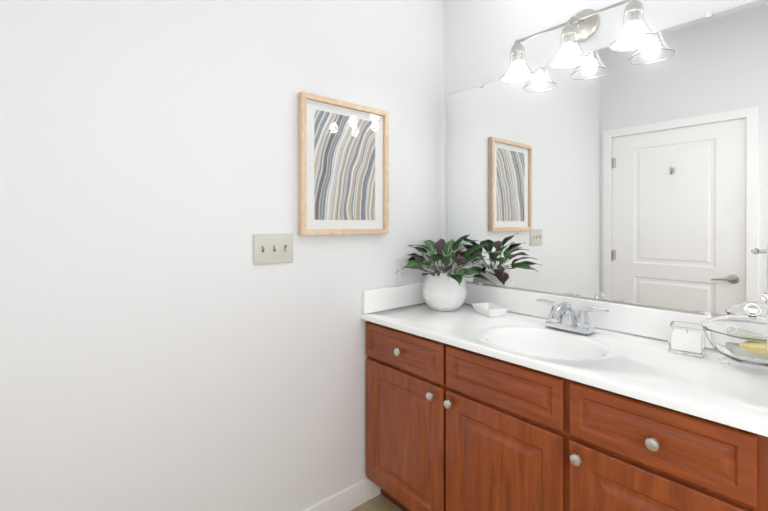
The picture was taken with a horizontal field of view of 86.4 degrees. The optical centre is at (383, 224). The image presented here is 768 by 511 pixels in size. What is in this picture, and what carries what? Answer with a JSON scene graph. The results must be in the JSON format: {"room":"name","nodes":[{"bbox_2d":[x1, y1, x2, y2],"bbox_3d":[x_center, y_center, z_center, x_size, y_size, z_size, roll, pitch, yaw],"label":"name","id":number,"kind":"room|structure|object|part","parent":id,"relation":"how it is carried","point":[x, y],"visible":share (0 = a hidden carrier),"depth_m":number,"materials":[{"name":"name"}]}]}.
{"room":"bathroom","nodes":[
{"label":"bathroom","id":0,"kind":"room"},
{"bbox_2d":[0,0,443,510],"bbox_3d":[-0.495,-0.110,1.584,2.274,2.750,0.100,0,0,-41],"label":"wall","id":1,"kind":"structure","parent":0,"point":[166,344],"depth_m":1.38,"materials":[{"name":"white paint"}]},
{"bbox_2d":[254,233,292,264],"bbox_3d":[-0.419,0.093,1.569,0.162,0.114,0.019,0,0,-41],"label":"switch plate","id":2,"kind":"object","parent":1,"relation":"attached to","point":[272,248],"visible":1,"depth_m":1.57,"materials":[{"name":"grey plastic"}]},
{"bbox_2d":[302,477,380,510],"bbox_3d":[-0.630,1.213,1.395,1.618,0.105,0.013,0,0,-41],"label":"baseboard","id":3,"kind":"structure","parent":1,"relation":"attached to","point":[357,494],"depth_m":1.79,"materials":[{"name":"white paint"}]},
{"bbox_2d":[298,91,388,234],"bbox_3d":[-0.162,-0.243,1.783,0.461,0.572,0.030,0,0,-41],"label":"picture frame","id":4,"kind":"object","parent":1,"relation":"attached to","point":[343,167],"visible":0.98,"depth_m":1.76,"materials":[{"name":"brown wood"}]},
{"bbox_2d":[314,109,374,219],"bbox_3d":[-0.163,-0.246,1.785,0.323,0.454,0.001,0,0,-41],"label":"art","id":5,"kind":"object","parent":4,"relation":"attached to","point":[344,142],"depth_m":1.77},
{"bbox_2d":[396,257,407,282],"bbox_3d":[0.091,0.224,2.014,0.076,0.120,0.012,0,0,-41],"label":"electrical outlet plate","id":6,"kind":"object","parent":1,"relation":"attached to","point":[401,274],"visible":0.98,"depth_m":2.01,"materials":[{"name":"white plastic"}]},
{"bbox_2d":[351,494,402,510],"bbox_3d":[0.321,1.292,0.640,2.274,0.050,2.600,0,0,-41],"label":"floor","id":7,"kind":"structure","parent":0,"point":[380,502],"depth_m":1.84,"materials":[{"name":"tile"}]},
{"bbox_2d":[361,282,767,510],"bbox_3d":[0.711,0.783,1.330,0.578,0.965,1.858,0,0,-41],"label":"bathroom vanity","id":8,"kind":"object","parent":7,"relation":"on","point":[519,405],"visible":0.96,"depth_m":1.29,"materials":[{"name":"brown wood"}]},
{"bbox_2d":[396,234,496,310],"bbox_3d":[0.289,0.224,1.900,0.420,0.360,0.392,0,0,-41],"label":"potted plant","id":9,"kind":"object","parent":8,"relation":"on","point":[443,290],"visible":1,"depth_m":1.88,"materials":[{"name":"green plant"}]},
{"bbox_2d":[472,302,508,317],"bbox_3d":[0.473,0.385,1.836,0.098,0.038,0.148,0,0,-19],"label":"soap dish","id":10,"kind":"object","parent":8,"relation":"on","point":[489,309],"visible":1,"depth_m":1.82,"materials":[{"name":"white ceramic"}]},
{"bbox_2d":[537,299,608,334],"bbox_3d":[0.677,0.349,1.541,0.157,0.112,0.277,0,0,-41],"label":"faucet","id":11,"kind":"object","parent":8,"relation":"on","point":[568,319],"visible":1,"depth_m":1.53,"materials":[{"name":"silver metal"}]},
{"bbox_2d":[669,321,705,357],"bbox_3d":[0.960,0.362,1.294,0.088,0.087,0.088,0,0,41],"label":"glass candle","id":12,"kind":"object","parent":8,"relation":"on","point":[687,339],"visible":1,"depth_m":1.26,"materials":[{"name":"white wax"}]},
{"bbox_2d":[702,302,767,366],"bbox_3d":[1.034,0.312,1.147,0.226,0.188,0.226,0,0,-41],"label":"glass bowl","id":13,"kind":"object","parent":8,"relation":"on","point":[740,338],"visible":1,"depth_m":1.11,"materials":[{"name":"clear glass"}]},
{"bbox_3d":[1.034,0.257,1.147,0.226,0.080,0.226,0,0,-41],"label":"lid","id":14,"kind":"part","parent":13,"relation":"part of","materials":[{"name":"clear glass"}]},
{"bbox_2d":[751,243,767,350],"bbox_3d":[0.910,0.219,0.861,0.110,0.375,0.206,0,0,-41],"label":"towel stand","id":15,"kind":"object","parent":8,"relation":"on","point":[755,251],"visible":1,"depth_m":0.91,"materials":[{"name":"silver metal"}]},
{"bbox_2d":[767,243,767,350],"bbox_3d":[0.910,0.161,0.861,0.063,0.261,0.152,0,0,-41],"label":"towel","id":16,"kind":"object","parent":15,"relation":"hanging from","point":[767,243],"depth_m":0.90,"materials":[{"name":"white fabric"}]},
{"bbox_2d":[443,0,757,266],"bbox_3d":[1.145,-0.109,1.347,0.100,2.750,2.400,0,0,-41],"label":"wall","id":17,"kind":"structure","parent":0,"point":[481,37],"depth_m":1.90,"materials":[{"name":"white paint"}]},
{"bbox_2d":[500,0,658,83],"bbox_3d":[0.735,-0.750,1.609,0.172,0.233,0.598,0,0,-41],"label":"light","id":18,"kind":"object","parent":17,"relation":"attached to","point":[636,32],"visible":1,"depth_m":1.58,"materials":[{"name":"white glass"}]},
{"bbox_2d":[447,0,767,317],"bbox_3d":[0.932,-0.199,1.504,0.012,1.001,1.816,0,0,-41],"label":"mirror","id":19,"kind":"object","parent":17,"relation":"attached to","point":[634,178],"visible":1,"depth_m":1.52,"materials":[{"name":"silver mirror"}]}
]}

